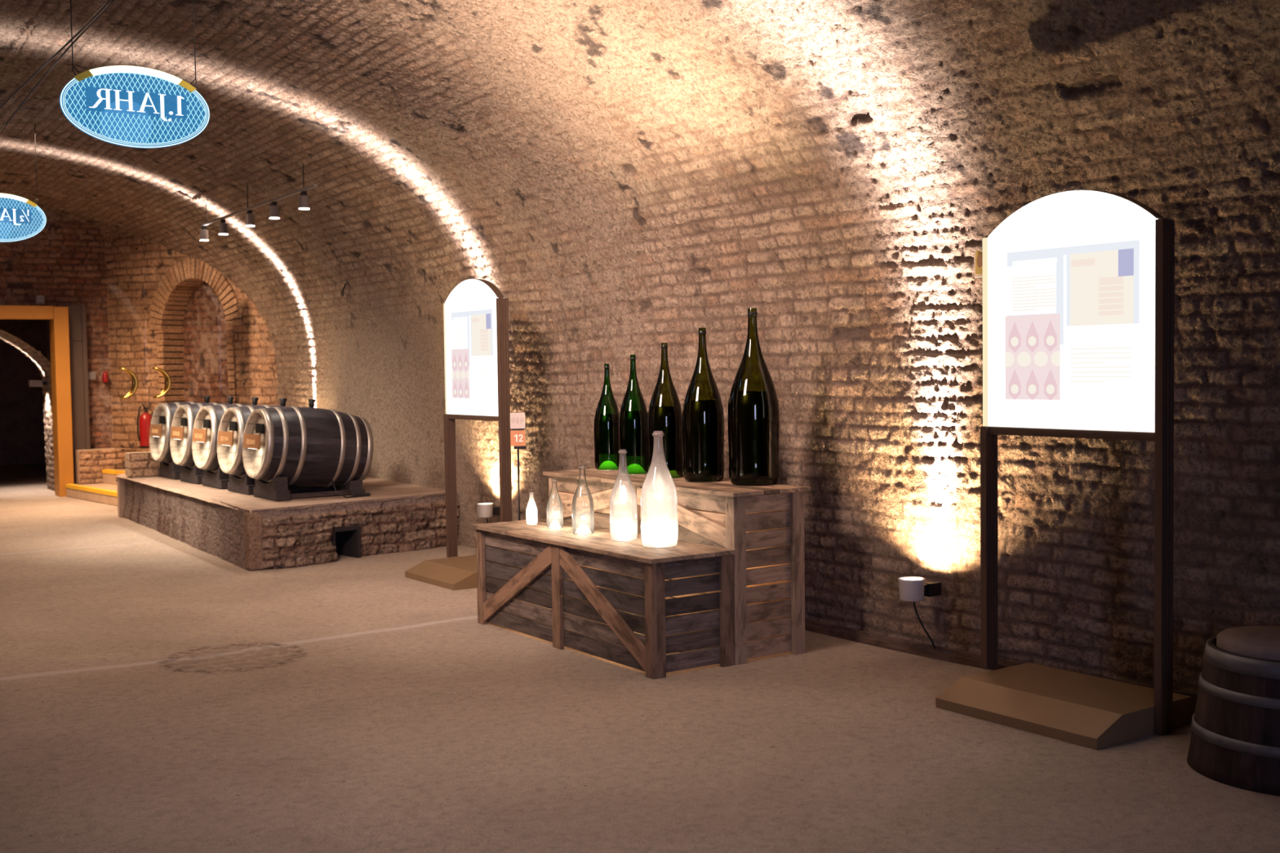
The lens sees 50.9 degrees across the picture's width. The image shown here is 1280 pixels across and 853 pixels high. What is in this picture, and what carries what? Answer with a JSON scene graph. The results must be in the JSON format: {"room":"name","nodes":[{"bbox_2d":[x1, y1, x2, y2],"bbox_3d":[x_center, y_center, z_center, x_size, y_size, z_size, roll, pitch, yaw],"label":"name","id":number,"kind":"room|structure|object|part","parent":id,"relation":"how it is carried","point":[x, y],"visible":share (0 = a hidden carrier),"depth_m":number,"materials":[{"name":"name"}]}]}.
{"room":"wine cellar","nodes":[
{"label":"wine cellar","id":0,"kind":"room"},
{"bbox_2d":[0,319,50,465],"bbox_3d":[-11.069,-1.225,19.729,8.000,4.300,6.200,-2,3,-33],"label":"wall","id":1,"kind":"structure","parent":0,"point":[22,435],"depth_m":23.41,"materials":[{"name":"brick"}]},
{"bbox_2d":[0,200,180,491],"bbox_3d":[-9.477,-1.053,16.685,8.056,3.982,1.155,-2,3,-33],"label":"wall","id":2,"kind":"structure","parent":0,"point":[64,263],"depth_m":17.39,"materials":[{"name":"brick"}]},
{"bbox_2d":[0,305,74,497],"bbox_3d":[-8.183,-0.283,16.696,2.045,2.428,0.335,-2,3,-33],"label":"door frame","id":3,"kind":"structure","parent":2,"relation":"attached to","point":[58,316],"depth_m":17.06,"materials":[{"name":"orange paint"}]},
{"bbox_2d":[34,295,44,304],"bbox_3d":[-7.615,-1.604,17.057,0.100,0.110,0.160,-2,3,-33],"label":"signal box","id":4,"kind":"object","parent":3,"relation":"on","point":[38,300],"visible":1,"depth_m":17.00,"materials":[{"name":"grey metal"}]},
{"bbox_2d":[28,380,47,386],"bbox_3d":[-8.028,-0.577,17.935,0.220,0.085,0.100,-2,3,-33],"label":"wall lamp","id":5,"kind":"object","parent":2,"relation":"attached to","point":[31,383],"visible":1,"depth_m":17.88,"materials":[{"name":"grey metal"}]},
{"bbox_2d":[65,305,90,477],"bbox_3d":[-7.248,-0.451,17.349,0.230,2.220,0.130,-2,3,-33],"label":"sliding door","id":6,"kind":"structure","parent":2,"relation":"in","point":[77,313],"depth_m":17.32,"materials":[{"name":"brown wood"}]},
{"bbox_2d":[88,372,96,379],"bbox_3d":[-7.141,-0.659,17.483,0.120,0.100,0.080,-2,3,-33],"label":"junction box","id":7,"kind":"object","parent":2,"relation":"attached to","point":[91,375],"visible":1,"depth_m":17.46,"materials":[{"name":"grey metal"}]},
{"bbox_2d":[103,230,278,452],"bbox_3d":[-5.604,-0.922,16.785,3.351,3.605,0.051,1,3,33],"label":"wall","id":8,"kind":"structure","parent":0,"point":[139,265],"depth_m":17.25,"materials":[{"name":"brick"}]},
{"bbox_2d":[102,371,108,382],"bbox_3d":[-6.986,-0.647,17.556,0.064,0.145,0.137,-2,3,-33],"label":"beacon","id":9,"kind":"object","parent":8,"relation":"attached to","point":[104,378],"visible":1,"depth_m":17.50,"materials":[{"name":"red paint"}]},
{"bbox_2d":[137,404,153,448],"bbox_3d":[-6.242,-0.010,17.003,0.251,0.562,0.189,-2,3,-33],"label":"fire extinguisher","id":10,"kind":"object","parent":8,"relation":"attached to","point":[144,420],"visible":0.83,"depth_m":16.92,"materials":[{"name":"red paint"}]},
{"bbox_2d":[147,257,242,404],"bbox_3d":[-5.449,-0.773,16.848,1.708,2.647,0.355,1,3,32],"label":"brick arch","id":11,"kind":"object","parent":8,"relation":"attached to","point":[198,272],"depth_m":16.98,"materials":[{"name":"brick"}]},
{"bbox_2d":[178,281,229,403],"bbox_3d":[-5.357,-0.632,16.999,1.385,3.000,0.051,1,3,32],"label":"wall","id":12,"kind":"structure","parent":0,"point":[203,344],"depth_m":17.07,"materials":[{"name":"red brick"}]},
{"bbox_2d":[0,0,1279,306],"bbox_3d":[-1.038,-1.888,7.755,5.639,1.562,23.240,-2,3,-33],"label":"ceiling","id":13,"kind":"structure","parent":0,"point":[438,140],"depth_m":8.14,"materials":[{"name":"brick"}]},
{"bbox_2d":[0,123,46,241],"bbox_3d":[-5.675,-2.168,11.890,0.770,1.068,0.032,-2,3,-33],"label":"sign","id":14,"kind":"object","parent":13,"relation":"hanging from","point":[19,198],"visible":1,"depth_m":11.99,"materials":[{"name":"plastic"}]},
{"bbox_3d":[-5.673,-2.028,11.896,0.479,0.073,0.032,-2,3,-33],"label":"light rail","id":15,"kind":"part","parent":14,"relation":"part of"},
{"bbox_3d":[-5.449,-1.996,12.043,0.096,0.063,0.032,-2,3,-33],"label":"rail","id":16,"kind":"part","parent":14,"relation":"part of","materials":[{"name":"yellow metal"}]},
{"bbox_2d":[0,0,111,109],"bbox_3d":[-4.149,-2.531,9.265,0.078,0.180,14.210,-2,3,-34],"label":"cable","id":17,"kind":"object","parent":13,"relation":"attached to","point":[108,1],"visible":1,"depth_m":8.79,"materials":[{"name":"black rubber"}]},
{"bbox_2d":[0,0,115,133],"bbox_3d":[-4.053,-2.536,9.327,0.078,0.180,14.210,-2,3,-32],"label":"cable","id":18,"kind":"object","parent":13,"relation":"attached to","point":[113,1],"visible":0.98,"depth_m":8.95,"materials":[{"name":"black rubber"}]},
{"bbox_2d":[60,0,209,147],"bbox_3d":[-2.698,-2.014,7.185,0.770,1.041,0.032,-2,3,-33],"label":"sign","id":19,"kind":"object","parent":13,"relation":"hanging from","point":[113,69],"visible":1,"depth_m":7.18,"materials":[{"name":"plastic"}]},
{"bbox_3d":[-2.919,-1.836,7.047,0.096,0.063,0.032,-2,3,-33],"label":"rail","id":20,"kind":"part","parent":19,"relation":"part of","materials":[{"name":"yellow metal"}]},
{"bbox_3d":[-2.696,-1.887,7.190,0.479,0.073,0.032,-2,3,-33],"label":"light rail","id":21,"kind":"part","parent":19,"relation":"part of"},
{"bbox_3d":[-2.472,-1.855,7.337,0.096,0.063,0.032,-2,3,-33],"label":"rail","id":22,"kind":"part","parent":19,"relation":"part of","materials":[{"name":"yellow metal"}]},
{"bbox_2d":[200,163,317,226],"bbox_3d":[-3.689,-2.206,12.799,0.030,0.264,3.500,-2,3,-33],"label":"track","id":23,"kind":"object","parent":13,"relation":"hanging from","point":[314,185],"visible":1,"depth_m":12.56,"materials":[{"name":"grey metal"}]},
{"bbox_2d":[200,226,208,240],"bbox_3d":[-4.613,-2.042,14.232,0.096,0.153,0.096,-2,3,-33],"label":"track spotlight","id":24,"kind":"object","parent":23,"relation":"attached to","point":[203,232],"visible":1,"depth_m":14.20,"materials":[{"name":"black metal"}]},
{"bbox_2d":[218,219,227,235],"bbox_3d":[-4.226,-2.021,13.638,0.096,0.153,0.096,-2,3,-33],"label":"track spotlight","id":25,"kind":"object","parent":23,"relation":"attached to","point":[223,226],"visible":1,"depth_m":13.61,"materials":[{"name":"black metal"}]},
{"bbox_2d":[244,209,254,226],"bbox_3d":[-3.741,-1.995,12.892,0.096,0.153,0.096,-2,3,-33],"label":"track spotlight","id":26,"kind":"object","parent":23,"relation":"attached to","point":[249,216],"visible":1,"depth_m":12.86,"materials":[{"name":"black metal"}]},
{"bbox_3d":[-3.688,-2.085,12.804,0.030,0.022,3.500,-2,3,-33],"label":"rail","id":27,"kind":"part","parent":23,"relation":"part of","materials":[{"name":"grey metal"}]},
{"bbox_2d":[269,201,279,218],"bbox_3d":[-3.338,-1.973,12.272,0.096,0.153,0.096,-2,3,-33],"label":"track spotlight","id":28,"kind":"object","parent":23,"relation":"attached to","point":[273,209],"visible":1,"depth_m":12.24,"materials":[{"name":"black metal"}]},
{"bbox_2d":[298,191,309,209],"bbox_3d":[-2.896,-1.949,11.593,0.096,0.153,0.096,-2,3,-33],"label":"track spotlight","id":29,"kind":"object","parent":23,"relation":"attached to","point":[303,199],"visible":1,"depth_m":11.56,"materials":[{"name":"black metal"}]},
{"bbox_2d":[341,283,346,296],"bbox_3d":[-2.952,-1.364,13.427,0.052,0.132,0.060,-2,3,-33],"label":"hook","id":30,"kind":"object","parent":13,"relation":"hanging from","point":[345,283],"visible":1,"depth_m":13.42,"materials":[{"name":"black metal"}]},
{"bbox_2d":[0,462,1279,852],"bbox_3d":[-4.121,1.159,10.101,10.000,0.005,30.550,-2,3,-33],"label":"floor","id":31,"kind":"structure","parent":0,"point":[160,693],"depth_m":5.61,"materials":[{"name":"beige concrete"}]},
{"bbox_2d":[65,469,125,506],"bbox_3d":[-5.821,0.739,16.338,3.183,0.332,1.393,2,3,43],"label":"stair steps","id":32,"kind":"structure","parent":31,"relation":"on","point":[106,493],"depth_m":16.64,"materials":[{"name":"concrete"}]},
{"bbox_2d":[73,448,136,484],"bbox_3d":[-6.845,0.503,17.489,0.900,0.430,0.441,-2,3,-33],"label":"brick wall","id":33,"kind":"structure","parent":32,"relation":"on","point":[89,464],"depth_m":17.20,"materials":[{"name":"brick"}]},
{"bbox_2d":[115,284,221,481],"bbox_3d":[-5.449,-0.508,15.510,1.214,2.230,0.166,-2,3,-33],"label":"door","id":34,"kind":"structure","parent":32,"relation":"on","point":[134,378],"depth_m":15.40,"materials":[{"name":"gold metal"}]},
{"bbox_3d":[-5.836,-0.494,15.305,0.048,0.358,0.205,1,3,38],"label":"door pull","id":35,"kind":"part","parent":34,"relation":"part of","materials":[{"name":"gold metal"}]},
{"bbox_3d":[-5.791,-0.492,15.238,0.201,0.358,0.043,-2,3,-18],"label":"door pull","id":36,"kind":"part","parent":34,"relation":"part of","materials":[{"name":"gold metal"}]},
{"bbox_3d":[-5.530,-0.507,15.504,0.048,0.358,0.205,1,3,38],"label":"door pull","id":37,"kind":"part","parent":34,"relation":"part of","materials":[{"name":"gold metal"}]},
{"bbox_3d":[-5.485,-0.505,15.436,0.201,0.358,0.043,-2,3,-18],"label":"door pull","id":38,"kind":"part","parent":34,"relation":"part of","materials":[{"name":"gold metal"}]},
{"bbox_2d":[124,451,159,477],"bbox_3d":[-5.204,0.393,14.144,0.360,0.250,0.269,-2,3,-33],"label":"brick stack","id":39,"kind":"object","parent":31,"relation":"on","point":[138,464],"visible":0.79,"depth_m":14.02,"materials":[{"name":"brick"}]},
{"bbox_2d":[115,473,460,570],"bbox_3d":[-3.483,0.786,13.022,2.066,0.479,4.929,-2,3,-33],"label":"brick plinth","id":40,"kind":"object","parent":31,"relation":"on","point":[249,532],"visible":0.75,"depth_m":11.36,"materials":[{"name":"brick"}]},
{"bbox_2d":[149,395,210,479],"bbox_3d":[-4.551,0.096,14.044,1.010,0.837,0.686,-3,3,-36],"label":"wine barrel","id":41,"kind":"object","parent":40,"relation":"on","point":[162,415],"visible":0.36,"depth_m":13.76,"materials":[{"name":"brown wood"}]},
{"bbox_3d":[-4.958,0.042,13.771,0.025,0.121,0.370,-3,3,-36],"label":"name plate","id":42,"kind":"part","parent":41,"relation":"part of","materials":[{"name":"brown wood"}]},
{"bbox_2d":[169,396,234,484],"bbox_3d":[-4.118,0.118,13.420,1.010,0.837,0.686,-3,3,-36],"label":"wine barrel","id":43,"kind":"object","parent":40,"relation":"on","point":[184,418],"visible":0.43,"depth_m":13.15,"materials":[{"name":"brown wood"}]},
{"bbox_3d":[-4.525,0.064,13.146,0.025,0.121,0.370,-3,3,-36],"label":"name plate","id":44,"kind":"part","parent":43,"relation":"part of","materials":[{"name":"brown wood"}]},
{"bbox_2d":[191,396,259,488],"bbox_3d":[-3.707,0.138,12.840,1.010,0.837,0.686,-3,3,-36],"label":"wine barrel","id":45,"kind":"object","parent":40,"relation":"on","point":[208,418],"visible":0.35,"depth_m":12.55,"materials":[{"name":"brown wood"}]},
{"bbox_3d":[-4.114,0.084,12.567,0.025,0.121,0.370,-3,3,-36],"label":"name plate","id":46,"kind":"part","parent":45,"relation":"part of","materials":[{"name":"brown wood"}]},
{"bbox_2d":[217,398,322,494],"bbox_3d":[-3.273,0.160,12.216,1.010,0.837,0.686,-3,3,-36],"label":"wine barrel","id":47,"kind":"object","parent":40,"relation":"on","point":[233,420],"visible":0.31,"depth_m":11.96,"materials":[{"name":"brown wood"}]},
{"bbox_3d":[-3.680,0.105,11.943,0.025,0.121,0.370,-3,3,-36],"label":"name plate","id":48,"kind":"part","parent":47,"relation":"part of","materials":[{"name":"brown wood"}]},
{"bbox_2d":[242,399,373,501],"bbox_3d":[-2.871,0.180,11.631,1.010,0.837,0.686,-3,3,-36],"label":"wine barrel","id":49,"kind":"object","parent":40,"relation":"on","point":[284,446],"visible":0.98,"depth_m":11.40,"materials":[{"name":"brown wood"}]},
{"bbox_3d":[-3.278,0.126,11.358,0.025,0.121,0.370,-3,3,-36],"label":"name plate","id":50,"kind":"part","parent":49,"relation":"part of","materials":[{"name":"brown wood"}]},
{"bbox_2d":[330,479,370,497],"bbox_3d":[-2.463,0.523,11.479,0.336,0.163,0.101,-2,3,-33],"label":"power cable","id":51,"kind":"object","parent":40,"relation":"on","point":[359,495],"visible":1,"depth_m":11.49,"materials":[{"name":"black rubber"}]},
{"bbox_2d":[404,278,511,590],"bbox_3d":[-1.220,0.019,9.945,0.820,2.212,0.884,-3,3,-35],"label":"board","id":52,"kind":"object","parent":31,"relation":"on","point":[476,311],"visible":0.88,"depth_m":9.84,"materials":[{"name":"brown wood"},{"name":"white backlit plastic"}]},
{"bbox_3d":[-1.451,0.454,10.318,0.081,1.100,0.034,-3,3,-35],"label":"post","id":53,"kind":"part","parent":52,"relation":"part of","materials":[{"name":"brown wood"}]},
{"bbox_2d":[451,348,470,398],"bbox_3d":[-1.342,-0.395,10.056,0.002,0.366,0.279,-3,3,-35],"label":"picture","id":54,"kind":"object","parent":52,"relation":"attached to","point":[456,352],"depth_m":10.05},
{"bbox_3d":[-1.220,-0.585,9.924,0.060,0.999,0.813,-3,3,-35],"label":"lit panel","id":55,"kind":"part","parent":52,"relation":"part of","materials":[{"name":"white plastic"}]},
{"bbox_3d":[-1.213,-0.067,9.947,0.050,0.035,0.815,-3,3,-35],"label":"rail","id":56,"kind":"part","parent":52,"relation":"part of","materials":[{"name":"brown metal"}]},
{"bbox_3d":[-1.226,-1.008,9.905,0.056,0.158,0.816,-3,3,-35],"label":"arched trim","id":57,"kind":"part","parent":52,"relation":"part of","materials":[{"name":"brown metal"}]},
{"bbox_2d":[471,314,491,355],"bbox_3d":[-1.153,-0.664,9.769,0.002,0.302,0.293,-3,3,-35],"label":"picture","id":58,"kind":"object","parent":52,"relation":"on","point":[476,326],"depth_m":9.80},
{"bbox_3d":[-0.966,0.110,9.607,0.081,2.054,0.034,-3,3,-35],"label":"post","id":59,"kind":"part","parent":52,"relation":"part of","materials":[{"name":"brown wood"}]},
{"bbox_2d":[510,412,525,520],"bbox_3d":[-0.859,0.520,9.545,0.200,1.236,0.200,-3,3,-35],"label":"stand","id":60,"kind":"object","parent":31,"relation":"on","point":[517,439],"visible":0.82,"depth_m":9.52,"materials":[{"name":"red metal"}]},
{"bbox_2d":[470,518,736,679],"bbox_3d":[-0.266,0.917,7.564,0.534,0.604,1.930,-3,3,-34],"label":"crate","id":61,"kind":"object","parent":31,"relation":"on","point":[593,593],"visible":0.98,"depth_m":7.05,"materials":[{"name":"brown wood"}]},
{"bbox_3d":[-0.944,0.909,8.193,0.078,0.581,0.070,-3,3,-34],"label":"corner post","id":62,"kind":"part","parent":61,"relation":"part of","materials":[{"name":"brown wood"}]},
{"bbox_3d":[-0.765,0.898,8.315,0.451,0.560,0.018,-3,3,-34],"label":"panel","id":63,"kind":"part","parent":61,"relation":"part of","materials":[{"name":"brown wood"}]},
{"bbox_2d":[526,492,537,524],"bbox_3d":[-0.657,0.496,8.165,0.070,0.191,0.070,-2,3,-33],"label":"clear bottle","id":64,"kind":"object","parent":61,"relation":"on","point":[531,509],"visible":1,"depth_m":8.14,"materials":[{"name":"clear glass"}]},
{"bbox_2d":[546,479,563,528],"bbox_3d":[-0.503,0.454,7.925,0.098,0.292,0.098,-2,3,-33],"label":"clear bottle","id":65,"kind":"object","parent":61,"relation":"on","point":[552,526],"visible":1,"depth_m":7.95,"materials":[{"name":"clear glass"}]},
{"bbox_3d":[-0.456,0.936,7.433,0.025,0.581,0.085,-3,3,-34],"label":"post","id":66,"kind":"part","parent":61,"relation":"part of","materials":[{"name":"brown wood"}]},
{"bbox_3d":[-0.437,0.932,7.445,0.018,0.559,1.816,-3,3,-34],"label":"panel","id":67,"kind":"part","parent":61,"relation":"part of","materials":[{"name":"brown wood"}]},
{"bbox_2d":[572,465,594,533],"bbox_3d":[-0.325,0.415,7.645,0.127,0.390,0.127,-2,3,-33],"label":"clear bottle","id":68,"kind":"object","parent":61,"relation":"on","point":[583,528],"visible":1,"depth_m":7.68,"materials":[{"name":"clear glass"}]},
{"bbox_2d":[609,448,637,540],"bbox_3d":[-0.091,0.372,7.330,0.152,0.497,0.152,-1,3,-12],"label":"clear bottle","id":69,"kind":"object","parent":61,"relation":"on","point":[623,535],"visible":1,"depth_m":7.37,"materials":[{"name":"clear glass"}]},
{"bbox_3d":[-0.073,0.916,7.694,0.018,0.560,1.816,-3,3,-34],"label":"panel","id":70,"kind":"part","parent":61,"relation":"part of","materials":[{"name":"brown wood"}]},
{"bbox_3d":[0.076,0.962,6.703,0.078,0.581,0.070,-3,3,-34],"label":"corner post","id":71,"kind":"part","parent":61,"relation":"part of","materials":[{"name":"brown wood"}]},
{"bbox_2d":[640,431,678,546],"bbox_3d":[0.100,0.327,7.071,0.198,0.606,0.198,-2,3,-33],"label":"clear bottle","id":72,"kind":"object","parent":61,"relation":"on","point":[658,539],"visible":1,"depth_m":7.12,"materials":[{"name":"clear glass"}]},
{"bbox_2d":[653,544,665,546],"bbox_3d":[0.104,0.627,7.084,0.060,0.003,0.060,-2,3,-33],"label":"lamp","id":73,"kind":"object","parent":72,"relation":"attached to","point":[658,545],"depth_m":7.07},
{"bbox_3d":[0.255,0.950,6.825,0.451,0.558,0.018,-3,3,-34],"label":"panel","id":74,"kind":"part","parent":61,"relation":"part of","materials":[{"name":"brown wood"}]},
{"bbox_3d":[0.433,0.946,6.947,0.078,0.581,0.070,-3,3,-34],"label":"corner post","id":75,"kind":"part","parent":61,"relation":"part of","materials":[{"name":"brown wood"}]},
{"bbox_2d":[542,468,810,665],"bbox_3d":[0.156,0.751,7.845,0.525,0.897,1.933,-3,3,-34],"label":"crate","id":76,"kind":"object","parent":31,"relation":"on","point":[764,525],"visible":0.62,"depth_m":7.16,"materials":[{"name":"brown wood"}]},
{"bbox_3d":[-0.519,0.744,8.477,0.078,0.875,0.070,-3,3,-34],"label":"corner post","id":77,"kind":"part","parent":76,"relation":"part of","materials":[{"name":"brown wood"}]},
{"bbox_3d":[-0.354,0.732,8.590,0.418,0.855,0.018,-3,3,-34],"label":"panel","id":78,"kind":"part","parent":76,"relation":"part of","materials":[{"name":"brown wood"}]},
{"bbox_2d":[593,364,619,470],"bbox_3d":[-0.207,-0.063,8.576,0.179,0.672,0.179,-1,3,4],"label":"champagne bottle","id":79,"kind":"object","parent":76,"relation":"on","point":[606,423],"visible":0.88,"depth_m":8.51,"materials":[{"name":"green glass"}]},
{"bbox_2d":[618,354,648,474],"bbox_3d":[-0.038,-0.076,8.214,0.190,0.725,0.190,-1,3,-6],"label":"champagne bottle","id":80,"kind":"object","parent":76,"relation":"on","point":[633,417],"visible":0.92,"depth_m":8.15,"materials":[{"name":"green glass"}]},
{"bbox_3d":[-0.031,0.771,7.718,0.025,0.875,0.085,-3,3,-34],"label":"post","id":81,"kind":"part","parent":76,"relation":"part of","materials":[{"name":"brown wood"}]},
{"bbox_3d":[-0.012,0.766,7.730,0.018,0.852,1.816,-3,3,-34],"label":"panel","id":82,"kind":"part","parent":76,"relation":"part of","materials":[{"name":"brown wood"}]},
{"bbox_2d":[647,342,683,478],"bbox_3d":[0.148,-0.097,7.899,0.213,0.790,0.213,0,3,26],"label":"champagne bottle","id":83,"kind":"object","parent":76,"relation":"on","point":[664,414],"visible":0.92,"depth_m":7.83,"materials":[{"name":"green glass"}]},
{"bbox_2d":[682,327,724,481],"bbox_3d":[0.358,-0.126,7.628,0.238,0.866,0.238,-2,3,-25],"label":"champagne bottle","id":84,"kind":"object","parent":76,"relation":"on","point":[703,412],"visible":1,"depth_m":7.55,"materials":[{"name":"green glass"}]},
{"bbox_3d":[0.324,0.751,7.960,0.018,0.855,1.816,-3,3,-34],"label":"panel","id":85,"kind":"part","parent":76,"relation":"part of","materials":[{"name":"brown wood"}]},
{"bbox_3d":[0.500,0.796,6.987,0.078,0.875,0.070,-3,3,-34],"label":"corner post","id":86,"kind":"part","parent":76,"relation":"part of","materials":[{"name":"brown wood"}]},
{"bbox_2d":[728,307,779,485],"bbox_3d":[0.620,-0.166,7.368,0.282,0.962,0.282,-2,3,-33],"label":"champagne bottle","id":87,"kind":"object","parent":76,"relation":"on","point":[753,416],"visible":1,"depth_m":7.27,"materials":[{"name":"green glass"}]},
{"bbox_3d":[0.666,0.784,7.100,0.418,0.852,0.018,-3,3,-34],"label":"panel","id":88,"kind":"part","parent":76,"relation":"part of","materials":[{"name":"brown wood"}]},
{"bbox_3d":[0.831,0.781,7.213,0.078,0.875,0.070,-3,3,-34],"label":"corner post","id":89,"kind":"part","parent":76,"relation":"part of","materials":[{"name":"brown wood"}]},
{"bbox_2d":[935,189,1196,750],"bbox_3d":[1.884,0.118,5.897,0.820,2.288,0.950,-3,3,-35],"label":"board","id":90,"kind":"object","parent":31,"relation":"on","point":[1078,285],"visible":0.99,"depth_m":5.77,"materials":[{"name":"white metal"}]},
{"bbox_3d":[1.635,0.567,6.296,0.081,1.138,0.036,-3,3,-35],"label":"post","id":91,"kind":"part","parent":90,"relation":"part of","materials":[{"name":"brown wood"}]},
{"bbox_2d":[1004,313,1060,399],"bbox_3d":[1.754,-0.309,6.017,0.002,0.379,0.300,-3,3,-35],"label":"picture","id":92,"kind":"object","parent":90,"relation":"attached to","point":[1041,322],"depth_m":6.01},
{"bbox_3d":[1.891,0.030,5.899,0.050,0.036,0.876,-3,3,-35],"label":"rail","id":93,"kind":"part","parent":90,"relation":"part of","materials":[{"name":"brown metal"}]},
{"bbox_3d":[1.884,-0.506,5.875,0.060,1.033,0.874,-3,3,-35],"label":"lit panel","id":94,"kind":"part","parent":90,"relation":"part of","materials":[{"name":"white plastic"}]},
{"bbox_3d":[1.877,-0.944,5.856,0.056,0.163,0.878,-3,3,-35],"label":"arched trim","id":95,"kind":"part","parent":90,"relation":"part of","materials":[{"name":"white metal"}]},
{"bbox_2d":[1070,249,1133,326],"bbox_3d":[1.958,-0.588,5.710,0.003,0.312,0.315,-3,3,-35],"label":"picture","id":96,"kind":"object","parent":90,"relation":"on","point":[1084,280],"depth_m":5.74},
{"bbox_3d":[2.156,0.212,5.533,0.081,2.124,0.036,-3,3,-35],"label":"post","id":97,"kind":"part","parent":90,"relation":"part of","materials":[{"name":"brown metal"}]},
{"bbox_2d":[1186,626,1279,796],"bbox_3d":[2.451,1.043,5.056,0.730,0.499,0.730,-2,3,-33],"label":"wooden barrel","id":98,"kind":"object","parent":31,"relation":"on","point":[1235,738],"visible":1,"depth_m":4.90,"materials":[{"name":"brown wood"}]},
{"bbox_3d":[2.448,0.841,5.047,0.524,0.094,0.524,-2,3,-33],"label":"lid","id":99,"kind":"part","parent":98,"relation":"part of","materials":[{"name":"brown wood"}]},
{"bbox_2d":[256,167,1279,693],"bbox_3d":[0.598,-0.024,8.863,0.892,2.343,23.284,-3,3,-36],"label":"wall","id":100,"kind":"structure","parent":0,"point":[870,329],"depth_m":7.21,"materials":[{"name":"brick"}]},
{"bbox_2d":[476,502,500,523],"bbox_3d":[-1.227,0.820,11.107,0.250,0.382,0.140,-2,3,-33],"label":"wall lamp","id":101,"kind":"object","parent":100,"relation":"attached to","point":[486,510],"depth_m":11.03,"materials":[{"name":"grey metal"}]},
{"bbox_2d":[897,576,941,648],"bbox_3d":[1.452,0.969,6.989,0.250,0.377,0.140,-2,3,-33],"label":"wall lamp","id":102,"kind":"object","parent":100,"relation":"attached to","point":[911,588],"depth_m":6.93,"materials":[{"name":"grey metal"}]},
{"bbox_2d":[973,249,982,277],"bbox_3d":[1.745,-0.822,6.692,0.026,0.150,0.190,-3,3,-39],"label":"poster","id":103,"kind":"object","parent":100,"relation":"attached to","point":[978,264],"visible":0.28,"depth_m":6.74,"materials":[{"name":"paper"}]},
{"bbox_2d":[804,617,1197,698],"bbox_3d":[2.341,1.208,6.322,0.392,0.060,12.048,-3,3,-38],"label":"baseboard","id":104,"kind":"structure","parent":100,"relation":"attached to","point":[941,653],"depth_m":7.17,"materials":[{"name":"brown wood"}]}
]}

